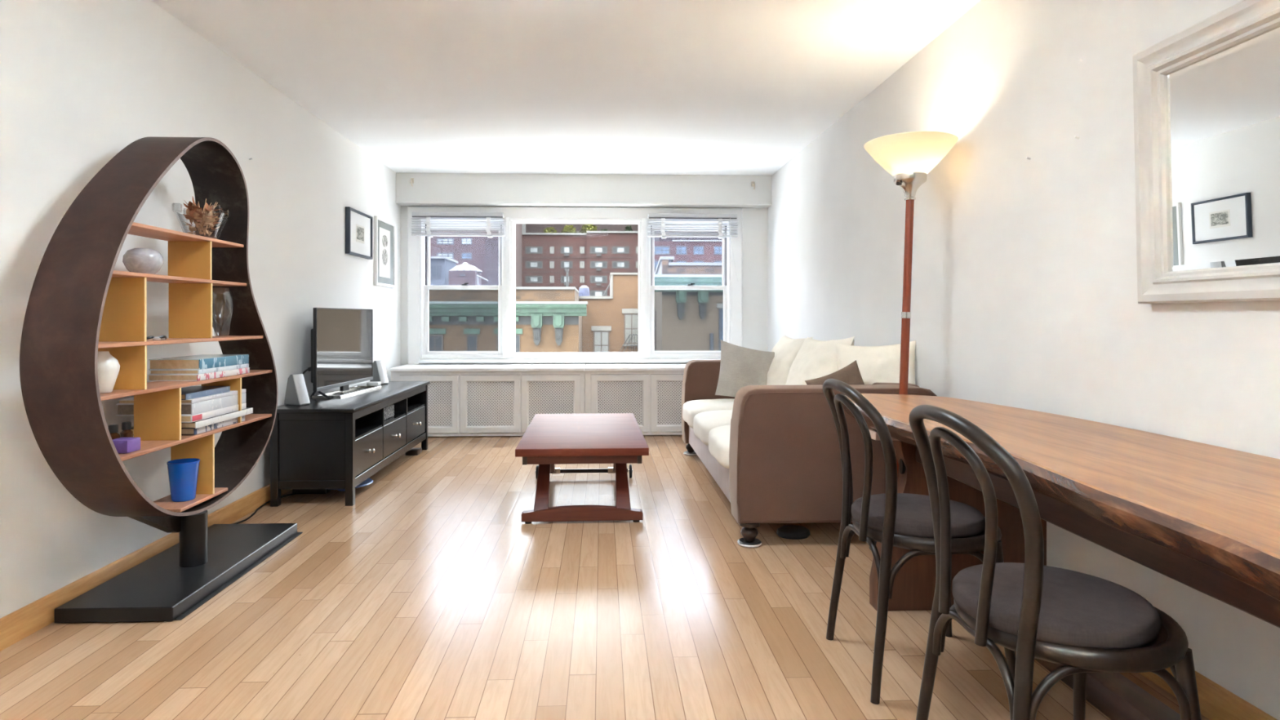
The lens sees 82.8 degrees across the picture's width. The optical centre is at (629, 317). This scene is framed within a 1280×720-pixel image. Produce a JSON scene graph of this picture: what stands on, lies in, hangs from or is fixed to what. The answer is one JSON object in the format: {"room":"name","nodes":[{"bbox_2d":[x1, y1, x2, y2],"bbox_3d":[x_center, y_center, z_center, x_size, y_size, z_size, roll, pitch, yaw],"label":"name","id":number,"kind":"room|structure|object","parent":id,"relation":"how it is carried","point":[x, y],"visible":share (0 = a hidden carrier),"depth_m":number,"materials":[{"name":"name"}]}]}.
{"room":"living room","nodes":[
{"label":"living room","id":0,"kind":"room"},
{"bbox_2d":[0,0,400,618],"bbox_3d":[-2.128,-0.155,1.771,0.120,2.510,10.900,0,0,-2],"label":"wall","id":1,"kind":"structure","parent":0,"point":[82,82],"depth_m":3.13,"materials":[{"name":"paint"}]},
{"bbox_2d":[0,484,292,651],"bbox_3d":[-2.048,1.050,1.484,0.018,0.100,10.320,0,0,-2],"label":"baseboard","id":2,"kind":"structure","parent":1,"relation":"attached to","point":[19,624],"depth_m":2.84,"materials":[{"name":"brown wood"}]},
{"bbox_2d":[345,206,373,259],"bbox_3d":[-2.204,-0.682,5.939,0.036,0.365,0.565,0,0,-2],"label":"framed picture","id":3,"kind":"object","parent":1,"relation":"attached to","point":[358,224],"visible":1,"depth_m":5.90,"materials":[{"name":"paper"}]},
{"bbox_2d":[355,223,364,244],"bbox_3d":[-2.200,-0.685,5.939,0.002,0.140,0.205,0,0,-2],"label":"print","id":4,"kind":"object","parent":3,"relation":"attached to","point":[359,227],"depth_m":5.93,"materials":[{"name":"paper"}]},
{"bbox_2d":[373,215,395,288],"bbox_3d":[-2.236,-0.590,6.656,0.026,0.610,0.570,0,0,-2],"label":"framed picture","id":5,"kind":"object","parent":1,"relation":"attached to","point":[384,229],"visible":1,"depth_m":6.61,"materials":[{"name":"paper"}]},
{"bbox_2d":[378,226,390,278],"bbox_3d":[-2.233,-0.590,6.636,0.002,0.440,0.330,0,0,-2],"label":"print","id":6,"kind":"object","parent":5,"relation":"attached to","point":[384,232],"depth_m":6.62,"materials":[{"name":"paper"}]},
{"bbox_2d":[410,177,413,186],"bbox_3d":[-2.105,-1.312,7.020,0.032,0.086,0.056,0,0,-2],"label":"wall hook","id":7,"kind":"object","parent":1,"relation":"attached to","point":[411,179],"visible":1,"depth_m":7.04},
{"bbox_2d":[151,0,980,175],"bbox_3d":[-0.233,-1.470,1.933,3.920,0.120,11.320,0,0,-2],"label":"ceiling","id":8,"kind":"structure","parent":0,"point":[729,87],"depth_m":4.12,"materials":[{"name":"paint"}]},
{"bbox_2d":[400,205,768,365],"bbox_3d":[-0.439,-0.155,7.439,3.920,2.510,0.300,0,0,-2],"label":"wall","id":9,"kind":"structure","parent":0,"point":[755,220],"depth_m":7.35,"materials":[{"name":"paint"}]},
{"bbox_2d":[423,222,502,354],"bbox_3d":[-1.661,-0.310,7.313,0.800,1.380,0.140,0,0,-2],"label":"window","id":10,"kind":"structure","parent":9,"relation":"in","point":[427,286],"depth_m":7.26,"materials":[{"name":"white paint"}]},
{"bbox_2d":[410,212,504,237],"bbox_3d":[-1.687,-0.912,7.155,0.907,0.246,0.073,0,0,-2],"label":"blind","id":11,"kind":"object","parent":10,"relation":"attached to","point":[421,232],"visible":1,"depth_m":7.14,"materials":[{"name":"white plastic"}]},
{"bbox_2d":[418,353,720,363],"bbox_3d":[-0.524,0.405,7.306,3.100,0.080,0.240,0,0,-2],"label":"trim","id":12,"kind":"structure","parent":9,"relation":"attached to","point":[714,355],"depth_m":7.22,"materials":[{"name":"white paint"}]},
{"bbox_2d":[407,206,742,365],"bbox_3d":[-0.529,-0.282,7.289,3.340,1.645,0.092,0,0,-2],"label":"trim","id":13,"kind":"structure","parent":9,"relation":"attached to","point":[518,214],"depth_m":7.25,"materials":[{"name":"white paint"}]},
{"bbox_2d":[502,217,649,358],"bbox_3d":[-0.531,-0.300,7.336,1.470,1.400,0.178,0,0,-2],"label":"window frame","id":14,"kind":"structure","parent":9,"relation":"attached to","point":[508,240],"depth_m":7.24,"materials":[{"name":"white paint"}]},
{"bbox_2d":[513,222,639,354],"bbox_3d":[-0.523,-0.338,7.323,1.385,1.435,0.125,0,0,-2],"label":"window","id":15,"kind":"structure","parent":9,"relation":"in","point":[514,224],"depth_m":7.30,"materials":[{"name":"white paint"}]},
{"bbox_2d":[395,172,772,208],"bbox_3d":[-0.430,-1.261,7.199,3.680,0.298,0.180,0,0,-2],"label":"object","id":16,"kind":"structure","parent":9,"relation":"attached to","point":[443,189],"depth_m":7.13,"materials":[{"name":"paint"}]},
{"bbox_2d":[649,222,727,354],"bbox_3d":[0.603,-0.310,7.398,0.810,1.380,0.140,0,0,-2],"label":"window","id":17,"kind":"structure","parent":9,"relation":"in","point":[690,286],"depth_m":7.34,"materials":[{"name":"white paint"}]},
{"bbox_2d":[647,213,737,280],"bbox_3d":[0.635,-0.697,7.242,0.906,0.676,0.073,0,0,-2],"label":"blind","id":18,"kind":"object","parent":17,"relation":"attached to","point":[663,216],"visible":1,"depth_m":7.22,"materials":[{"name":"white plastic"}]},
{"bbox_2d":[751,181,755,190],"bbox_3d":[1.223,-1.302,7.145,0.032,0.086,0.056,0,0,-2],"label":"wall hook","id":19,"kind":"object","parent":9,"relation":"attached to","point":[753,184],"visible":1,"depth_m":7.17,"materials":[{"name":"beige plastic"}]},
{"bbox_2d":[0,435,1209,719],"bbox_3d":[-0.233,1.150,1.933,3.920,0.100,11.320,0,0,-2],"label":"floor","id":20,"kind":"structure","parent":0,"point":[429,596],"depth_m":2.59,"materials":[{"name":"brown wood"}]},
{"bbox_2d":[19,137,302,622],"bbox_3d":[-1.862,0.172,3.019,0.435,1.856,1.377,0,0,-2],"label":"bookcase","id":21,"kind":"object","parent":20,"relation":"on","point":[78,307],"visible":0.98,"depth_m":2.75,"materials":[{"name":"wood"}]},
{"bbox_2d":[97,351,119,393],"bbox_3d":[-1.815,0.187,2.499,0.104,0.142,0.104,0,0,-2],"label":"vase","id":22,"kind":"object","parent":21,"relation":"on","point":[108,367],"visible":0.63,"depth_m":2.48,"materials":[{"name":"ceramic"}]},
{"bbox_2d":[108,424,119,439],"bbox_3d":[-1.875,0.433,2.639,0.040,0.088,0.040,0,0,-2],"label":"dropper bottle","id":23,"kind":"object","parent":21,"relation":"on","point":[113,428],"visible":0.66,"depth_m":2.63,"materials":[{"name":"orange glass"}]},
{"bbox_2d":[112,437,140,453],"bbox_3d":[-1.798,0.454,2.587,0.070,0.046,0.075,0,0,-2],"label":"box","id":24,"kind":"object","parent":21,"relation":"on","point":[122,445],"visible":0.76,"depth_m":2.56,"materials":[{"name":"purple cardboard"}]},
{"bbox_2d":[120,421,133,437],"bbox_3d":[-1.878,0.433,2.713,0.040,0.088,0.040,0,0,-2],"label":"dropper bottle","id":25,"kind":"object","parent":24,"relation":"on","point":[126,432],"visible":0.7,"depth_m":2.70,"materials":[{"name":"orange glass"}]},
{"bbox_2d":[122,248,164,274],"bbox_3d":[-1.832,-0.211,2.738,0.130,0.100,0.130,0,0,-2],"label":"round vase","id":26,"kind":"object","parent":21,"relation":"on","point":[144,260],"visible":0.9,"depth_m":2.69,"materials":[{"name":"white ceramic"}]},
{"bbox_2d":[146,335,166,340],"bbox_3d":[-1.800,0.076,2.776,0.048,0.017,0.111,0,0,-2],"label":"trinket","id":27,"kind":"object","parent":21,"relation":"on","point":[162,337],"visible":0.97,"depth_m":2.75,"materials":[{"name":"black"}]},
{"bbox_2d":[166,457,199,502],"bbox_3d":[-1.828,0.666,2.978,0.117,0.158,0.117,0,0,-2],"label":"plastic cup","id":28,"kind":"object","parent":21,"relation":"on","point":[183,473],"visible":1,"depth_m":2.94,"materials":[{"name":"blue plastic"}]},
{"bbox_2d":[130,415,244,435],"bbox_3d":[-1.915,0.463,3.158,0.280,0.028,0.415,0,0,-2],"label":"book","id":29,"kind":"object","parent":21,"relation":"on","point":[205,428],"visible":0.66,"depth_m":3.05,"materials":[{"name":"grey paper"}]},
{"bbox_2d":[181,407,253,428],"bbox_3d":[-1.875,0.435,3.172,0.230,0.026,0.480,0,0,-2],"label":"book","id":30,"kind":"object","parent":29,"relation":"on","point":[208,421],"visible":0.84,"depth_m":3.10,"materials":[{"name":"white paper"}]},
{"bbox_2d":[181,402,246,422],"bbox_3d":[-1.863,0.408,3.147,0.184,0.028,0.450,0,0,-2],"label":"book","id":31,"kind":"object","parent":30,"relation":"on","point":[184,419],"visible":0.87,"depth_m":3.07,"materials":[{"name":"white paper"}]},
{"bbox_2d":[115,392,245,415],"bbox_3d":[-1.925,0.370,3.152,0.300,0.046,0.445,0,0,-2],"label":"book","id":32,"kind":"object","parent":31,"relation":"on","point":[187,409],"visible":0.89,"depth_m":3.00,"materials":[{"name":"white paper"}]},
{"bbox_2d":[117,388,245,404],"bbox_3d":[-1.922,0.339,3.153,0.295,0.016,0.445,0,0,-2],"label":"book","id":33,"kind":"object","parent":32,"relation":"on","point":[126,401],"visible":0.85,"depth_m":3.01,"materials":[{"name":"white paper"}]},
{"bbox_2d":[181,386,230,399],"bbox_3d":[-1.872,0.319,3.089,0.170,0.024,0.345,0,0,-2],"label":"book","id":34,"kind":"object","parent":33,"relation":"on","point":[191,392],"visible":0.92,"depth_m":3.09,"materials":[{"name":"paper"}]},
{"bbox_2d":[147,367,249,381],"bbox_3d":[-1.870,0.245,3.180,0.202,0.026,0.435,0,0,-2],"label":"book","id":35,"kind":"object","parent":21,"relation":"on","point":[246,370],"visible":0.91,"depth_m":2.97,"materials":[{"name":"white paper"}]},
{"bbox_2d":[149,363,248,374],"bbox_3d":[-1.871,0.223,3.183,0.200,0.018,0.422,0,0,-2],"label":"book","id":36,"kind":"object","parent":35,"relation":"on","point":[246,365],"visible":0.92,"depth_m":2.98,"materials":[{"name":"white paper"}]},
{"bbox_2d":[148,354,248,369],"bbox_3d":[-1.877,0.192,3.190,0.208,0.042,0.413,0,0,-2],"label":"book","id":37,"kind":"object","parent":36,"relation":"on","point":[200,362],"visible":1,"depth_m":3.03,"materials":[{"name":"blue paper"}]},
{"bbox_2d":[172,203,229,239],"bbox_3d":[-1.851,-0.409,3.148,0.194,0.144,0.194,0,0,-16],"label":"glass bowl","id":38,"kind":"object","parent":21,"relation":"on","point":[175,211],"visible":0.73,"depth_m":3.10,"materials":[{"name":"clear glass"}]},
{"bbox_2d":[182,196,222,235],"bbox_3d":[-1.848,-0.435,3.148,0.148,0.188,0.169,0,0,-27],"label":"dried flowers","id":39,"kind":"object","parent":38,"relation":"in","point":[194,213],"visible":0.95,"depth_m":3.13,"materials":[{"name":"brown plant"}]},
{"bbox_2d":[212,287,233,336],"bbox_3d":[-1.859,-0.026,3.317,0.103,0.222,0.101,0,0,-2],"label":"glass vase","id":40,"kind":"object","parent":21,"relation":"on","point":[213,287],"visible":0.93,"depth_m":3.33,"materials":[{"name":"clear glass"}]},
{"bbox_2d":[232,492,296,524],"bbox_3d":[-2.045,1.091,4.603,0.170,0.016,1.644,0,0,1],"label":"cable","id":41,"kind":"object","parent":20,"relation":"on","point":[268,501],"visible":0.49,"depth_m":4.14,"materials":[{"name":"black rubber"}]},
{"bbox_2d":[292,488,330,493],"bbox_3d":[-1.998,1.078,4.568,0.210,0.044,0.080,0,0,-2],"label":"power strip","id":42,"kind":"object","parent":20,"relation":"on","point":[297,491],"visible":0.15,"depth_m":4.53,"materials":[{"name":"black plastic"}]},
{"bbox_2d":[270,381,430,506],"bbox_3d":[-1.880,0.815,5.151,0.510,0.570,1.863,0,0,-2],"label":"media console","id":43,"kind":"object","parent":20,"relation":"on","point":[323,443],"visible":0.97,"depth_m":4.25,"materials":[{"name":"black wood"}]},
{"bbox_2d":[284,373,310,405],"bbox_3d":[-2.020,0.436,4.416,0.134,0.187,0.076,0,0,22],"label":"speaker","id":44,"kind":"object","parent":43,"relation":"on","point":[296,393],"visible":1,"depth_m":4.39},
{"bbox_2d":[310,307,381,399],"bbox_3d":[-1.988,0.233,5.179,0.216,0.597,0.928,0,0,2],"label":"television","id":45,"kind":"object","parent":43,"relation":"on","point":[342,339],"visible":1,"depth_m":5.09,"materials":[{"name":"black plastic"}]},
{"bbox_2d":[302,366,311,374],"bbox_3d":[-2.120,0.424,4.684,0.045,0.210,0.244,0,0,12],"label":"power cable","id":46,"kind":"object","parent":45,"relation":"attached to","point":[308,369],"visible":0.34,"depth_m":4.76,"materials":[{"name":"black plastic"}]},
{"bbox_2d":[366,381,381,385],"bbox_3d":[-2.005,0.517,5.704,0.090,0.026,0.080,0,0,-2],"label":"adapter","id":47,"kind":"object","parent":43,"relation":"on","point":[371,383],"visible":1,"depth_m":5.67,"materials":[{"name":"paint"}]},
{"bbox_2d":[369,360,388,384],"bbox_3d":[-2.005,0.436,5.823,0.134,0.187,0.076,0,0,28],"label":"speaker","id":48,"kind":"object","parent":43,"relation":"on","point":[380,374],"visible":0.81,"depth_m":5.79},
{"bbox_2d":[384,404,394,419],"bbox_3d":[-1.794,0.670,5.083,0.185,0.085,0.400,0,0,-2],"label":"woven basket","id":49,"kind":"object","parent":43,"relation":"on","point":[388,411],"visible":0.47,"depth_m":5.17,"materials":[{"name":"grey wicker"}]},
{"bbox_2d":[327,478,373,491],"bbox_3d":[-1.816,1.077,4.655,0.330,0.046,0.330,0,0,-2],"label":"disc","id":50,"kind":"object","parent":20,"relation":"on","point":[369,481],"visible":0.2,"depth_m":4.61,"materials":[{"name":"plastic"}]},
{"bbox_2d":[405,448,422,455],"bbox_3d":[-1.741,1.081,5.869,0.100,0.038,0.140,0,0,-2],"label":"block","id":51,"kind":"object","parent":20,"relation":"on","point":[413,451],"visible":0.8,"depth_m":5.80,"materials":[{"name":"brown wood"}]},
{"bbox_2d":[389,364,585,436],"bbox_3d":[-1.310,0.780,6.948,1.773,0.640,0.605,0,0,-2],"label":"radiator cover","id":52,"kind":"object","parent":20,"relation":"on","point":[464,399],"visible":0.78,"depth_m":6.70,"materials":[{"name":"white paint"}]},
{"bbox_2d":[515,413,648,524],"bbox_3d":[-0.287,0.897,4.567,0.710,0.405,1.420,0,0,-3],"label":"coffee table","id":53,"kind":"object","parent":20,"relation":"on","point":[617,439],"visible":1,"depth_m":3.98,"materials":[{"name":"brown wood"}]},
{"bbox_2d":[585,363,686,435],"bbox_3d":[0.496,0.780,7.016,1.833,0.640,0.605,0,0,-2],"label":"radiator cover","id":54,"kind":"object","parent":20,"relation":"on","point":[652,393],"visible":0.42,"depth_m":6.75,"materials":[{"name":"white paint"}]},
{"bbox_2d":[683,450,697,455],"bbox_3d":[0.496,1.090,5.848,0.116,0.020,0.116,0,0,-2],"label":"cup","id":55,"kind":"object","parent":20,"relation":"on","point":[688,452],"depth_m":5.82,"materials":[{"name":"plastic"}]},
{"bbox_2d":[737,537,761,547],"bbox_3d":[0.583,1.090,3.524,0.116,0.020,0.116,0,0,-2],"label":"cup","id":56,"kind":"object","parent":20,"relation":"on","point":[744,542],"depth_m":3.50,"materials":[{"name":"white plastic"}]},
{"bbox_2d":[776,524,810,539],"bbox_3d":[0.828,1.077,3.664,0.170,0.045,0.136,0,0,-2],"label":"slipper","id":57,"kind":"object","parent":20,"relation":"on","point":[787,531],"visible":1,"depth_m":3.62,"materials":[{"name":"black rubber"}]},
{"bbox_2d":[681,360,937,547],"bbox_3d":[0.945,0.720,4.701,1.026,0.760,2.441,0,0,-2],"label":"sofa","id":58,"kind":"object","parent":20,"relation":"on","point":[773,451],"visible":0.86,"depth_m":3.48,"materials":[{"name":"beige fabric"}]},
{"bbox_2d":[682,398,734,428],"bbox_3d":[0.814,0.706,5.365,0.813,0.197,0.666,0,0,-2],"label":"seat cushion","id":59,"kind":"object","parent":58,"relation":"on","point":[691,407],"depth_m":5.22,"materials":[{"name":"beige fabric"}]},
{"bbox_2d":[693,409,732,445],"bbox_3d":[0.840,0.706,4.698,0.815,0.194,0.666,0,0,-2],"label":"seat cushion","id":60,"kind":"object","parent":58,"relation":"on","point":[704,422],"depth_m":4.54,"materials":[{"name":"beige fabric"}]},
{"bbox_2d":[708,425,730,468],"bbox_3d":[0.865,0.705,4.029,0.814,0.195,0.665,0,0,-2],"label":"seat cushion","id":61,"kind":"object","parent":58,"relation":"on","point":[719,437],"depth_m":3.89,"materials":[{"name":"beige fabric"}]},
{"bbox_2d":[715,339,774,396],"bbox_3d":[0.863,0.400,5.256,0.522,0.478,0.230,0,0,-2],"label":"pillow","id":62,"kind":"object","parent":58,"relation":"on","point":[740,366],"visible":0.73,"depth_m":5.21,"materials":[{"name":"grey fabric"}]},
{"bbox_2d":[766,334,813,385],"bbox_3d":[1.115,0.375,5.266,0.299,0.493,0.634,0,0,-2],"label":"pillow","id":63,"kind":"object","parent":58,"relation":"on","point":[786,349],"visible":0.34,"depth_m":5.11,"materials":[{"name":"beige fabric"}]},
{"bbox_2d":[785,336,854,385],"bbox_3d":[1.135,0.370,4.465,0.282,0.531,0.671,0,0,-11],"label":"pillow","id":64,"kind":"object","parent":58,"relation":"on","point":[815,358],"visible":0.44,"depth_m":4.36,"materials":[{"name":"beige fabric"}]},
{"bbox_2d":[804,360,864,385],"bbox_3d":[1.104,0.412,3.770,0.379,0.385,0.109,0,0,-2],"label":"pillow","id":65,"kind":"object","parent":58,"relation":"on","point":[850,374],"visible":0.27,"depth_m":3.76,"materials":[{"name":"brown fabric"}]},
{"bbox_2d":[835,340,915,384],"bbox_3d":[1.332,0.335,3.913,0.435,0.428,0.196,0,0,17],"label":"pillow","id":66,"kind":"object","parent":58,"relation":"on","point":[876,364],"visible":0.41,"depth_m":3.87,"materials":[{"name":"beige fabric"}]},
{"bbox_2d":[863,131,958,550],"bbox_3d":[1.325,0.136,3.427,0.416,1.929,0.416,0,0,-2],"label":"floor lamp","id":67,"kind":"object","parent":20,"relation":"on","point":[908,157],"visible":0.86,"depth_m":3.37,"materials":[{"name":"brown wood"}]},
{"bbox_2d":[822,378,1015,704],"bbox_3d":[0.889,0.648,2.289,0.518,0.909,0.451,0,0,-2],"label":"bentwood chair","id":68,"kind":"object","parent":20,"relation":"on","point":[973,545],"visible":0.74,"depth_m":2.12,"materials":[{"name":"black wood"}]},
{"bbox_2d":[851,493,985,537],"bbox_3d":[0.905,0.619,2.291,0.392,0.050,0.392,0,0,-2],"label":"seat pad","id":69,"kind":"object","parent":68,"relation":"on","point":[913,517],"visible":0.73,"depth_m":2.19,"materials":[{"name":"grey fabric"}]},
{"bbox_2d":[909,404,1201,719],"bbox_3d":[0.909,0.648,1.590,0.518,0.909,0.451,0,0,-2],"label":"bentwood chair","id":70,"kind":"object","parent":20,"relation":"on","point":[1170,648],"visible":0.84,"depth_m":1.44,"materials":[{"name":"black wood"}]},
{"bbox_2d":[951,562,1160,648],"bbox_3d":[0.921,0.619,1.591,0.392,0.050,0.392,0,0,-2],"label":"seat pad","id":71,"kind":"object","parent":70,"relation":"on","point":[1079,609],"visible":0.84,"depth_m":1.50,"materials":[{"name":"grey fabric"}]},
{"bbox_2d":[841,393,1279,627],"bbox_3d":[1.288,0.724,1.987,0.776,0.752,2.776,0,0,-2],"label":"dining table","id":72,"kind":"object","parent":20,"relation":"on","point":[1204,517],"visible":0.67,"depth_m":1.69,"materials":[{"name":"brown wood"}]},
{"bbox_2d":[1034,657,1180,719],"bbox_3d":[1.383,1.059,1.478,0.095,0.082,1.750,0,0,-2],"label":"baseboard","id":73,"kind":"structure","parent":20,"relation":"on","point":[1115,695],"depth_m":1.98,"materials":[{"name":"brown wood"}]},
{"bbox_2d":[768,0,1279,719],"bbox_3d":[1.669,-0.155,1.914,0.120,2.510,10.900,0,0,-2],"label":"wall","id":74,"kind":"structure","parent":0,"point":[1024,294],"depth_m":2.77,"materials":[{"name":"paint"}]},
{"bbox_2d":[1132,0,1279,303],"bbox_3d":[1.585,-0.424,1.673,0.058,0.762,1.105,0,0,-2],"label":"wall mirror","id":75,"kind":"object","parent":74,"relation":"attached to","point":[1206,95],"visible":1,"depth_m":1.97,"materials":[{"name":"white wood"}]},
{"bbox_2d":[1165,26,1279,271],"bbox_3d":[1.601,-0.424,1.674,0.019,0.592,0.935,0,0,-2],"label":"mirror glass","id":76,"kind":"object","parent":75,"relation":"attached to","point":[1223,99],"depth_m":1.93,"materials":[{"name":"silver metal"}]},
{"bbox_2d":[1138,666,1277,719],"bbox_3d":[1.612,1.050,1.612,0.018,0.100,10.300,0,0,-2],"label":"baseboard","id":77,"kind":"structure","parent":74,"relation":"attached to","point":[1216,702],"depth_m":1.96,"materials":[{"name":"brown wood"}]},
{"label":"outside","id":78,"kind":"structure","parent":0,"visible":0},
{"bbox_3d":[-7.672,19.200,204.356,500.000,0.200,391.000,0,0,-2],"label":"ground","id":79,"kind":"structure","parent":78,"visible":0},
{"bbox_2d":[430,256,457,284],"bbox_3d":[-18.067,6.883,65.769,4.009,24.434,5.600,0,0,-2],"label":"slate annexe","id":80,"kind":"structure","parent":79,"relation":"on","point":[440,266],"depth_m":63.42,"materials":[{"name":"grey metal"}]},
{"bbox_2d":[448,262,482,284],"bbox_3d":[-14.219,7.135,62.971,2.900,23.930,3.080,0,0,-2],"label":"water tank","id":81,"kind":"structure","parent":79,"relation":"on","point":[460,274],"depth_m":61.53,"materials":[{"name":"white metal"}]},
{"bbox_2d":[430,223,521,286],"bbox_3d":[-64.678,-1.650,107.649,95.326,41.500,16.000,0,0,-2],"label":"apartment block","id":82,"kind":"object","parent":79,"relation":"on","point":[480,252],"visible":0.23,"depth_m":104.14,"materials":[{"name":"brown brick"}]},
{"bbox_2d":[476,275,488,284],"bbox_3d":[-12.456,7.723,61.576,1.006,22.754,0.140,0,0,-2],"label":"vent pipe","id":83,"kind":"object","parent":79,"relation":"on","point":[477,276],"visible":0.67,"depth_m":61.53,"materials":[{"name":"white metal"}]},
{"bbox_2d":[429,286,587,352],"bbox_3d":[-20.824,8.742,40.144,37.109,20.716,7.807,0,0,-2],"label":"building","id":84,"kind":"structure","parent":79,"relation":"on","point":[548,319],"depth_m":37.70,"materials":[{"name":"concrete"}]},
{"bbox_2d":[565,269,568,286],"bbox_3d":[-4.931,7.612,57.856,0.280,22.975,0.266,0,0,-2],"label":"chimney pipe","id":85,"kind":"object","parent":79,"relation":"on","point":[566,270],"visible":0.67,"depth_m":57.76,"materials":[{"name":"black metal"}]},
{"bbox_2d":[521,223,638,296],"bbox_3d":[-4.709,-4.400,126.387,28.065,47.000,15.050,0,0,-2],"label":"building","id":86,"kind":"structure","parent":79,"relation":"on","point":[590,257],"depth_m":119.48,"materials":[{"name":"brown brick"}]},
{"bbox_2d":[521,223,525,232],"bbox_3d":[-17.831,-18.936,122.417,0.688,10.528,0.800,0,0,-2],"label":"flue","id":87,"kind":"object","parent":86,"relation":"on","point":[523,225],"visible":0.02,"depth_m":122.02,"materials":[{"name":"white metal"}]},
{"bbox_2d":[542,226,558,232],"bbox_3d":[-13.190,-14.224,120.963,2.685,1.968,2.629,0,0,-2],"label":"shrub","id":88,"kind":"object","parent":86,"relation":"on","point":[547,229],"visible":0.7,"depth_m":120.54,"materials":[{"name":"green plant"}]},
{"bbox_2d":[560,224,577,235],"bbox_3d":[-10.087,-14.378,121.105,2.848,2.251,2.855,0,0,-2],"label":"shrub","id":89,"kind":"object","parent":86,"relation":"on","point":[566,228],"visible":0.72,"depth_m":120.71,"materials":[{"name":"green plant"}]},
{"bbox_2d":[578,223,597,232],"bbox_3d":[-6.710,-14.674,121.297,3.422,2.369,3.537,0,0,-2],"label":"shrub","id":90,"kind":"object","parent":86,"relation":"on","point":[593,228],"visible":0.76,"depth_m":120.80,"materials":[{"name":"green plant"}]},
{"bbox_2d":[624,225,632,231],"bbox_3d":[-0.140,-14.423,121.487,1.735,2.035,1.823,0,0,-2],"label":"shrub","id":91,"kind":"object","parent":86,"relation":"on","point":[628,228],"visible":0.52,"depth_m":121.14,"materials":[{"name":"green plant"}]},
{"bbox_2d":[578,285,589,296],"bbox_3d":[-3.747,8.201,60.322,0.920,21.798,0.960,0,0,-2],"label":"tank","id":92,"kind":"object","parent":79,"relation":"on","point":[584,291],"visible":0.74,"depth_m":59.92,"materials":[{"name":"white metal"}]},
{"bbox_2d":[603,283,609,296],"bbox_3d":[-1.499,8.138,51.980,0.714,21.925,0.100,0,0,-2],"label":"strut","id":93,"kind":"object","parent":79,"relation":"on","point":[609,283],"visible":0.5,"depth_m":51.93,"materials":[{"name":"black metal"}]},
{"bbox_2d":[578,272,638,351],"bbox_3d":[-1.197,8.154,47.889,5.588,21.892,6.200,0,0,-2],"label":"building","id":94,"kind":"structure","parent":79,"relation":"on","point":[609,321],"depth_m":44.99,"materials":[{"name":"orange brick"}]},
{"bbox_2d":[619,333,638,351],"bbox_3d":[-0.196,10.051,44.224,1.544,18.098,0.069,0,0,-2],"label":"fire escape","id":95,"kind":"object","parent":79,"relation":"on","point":[632,345],"visible":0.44,"depth_m":44.22,"materials":[{"name":"black metal"}]},
{"bbox_2d":[654,231,722,271],"bbox_3d":[64.089,-1.650,108.356,123.782,41.500,16.250,0,0,-2],"label":"block","id":96,"kind":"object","parent":79,"relation":"on","point":[683,249],"visible":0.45,"depth_m":98.38,"materials":[{"name":"brick"}]},
{"bbox_2d":[654,256,723,351],"bbox_3d":[20.728,8.108,39.829,39.685,21.984,11.954,0,0,-2],"label":"building","id":97,"kind":"structure","parent":79,"relation":"on","point":[686,320],"depth_m":34.12,"materials":[{"name":"concrete"}]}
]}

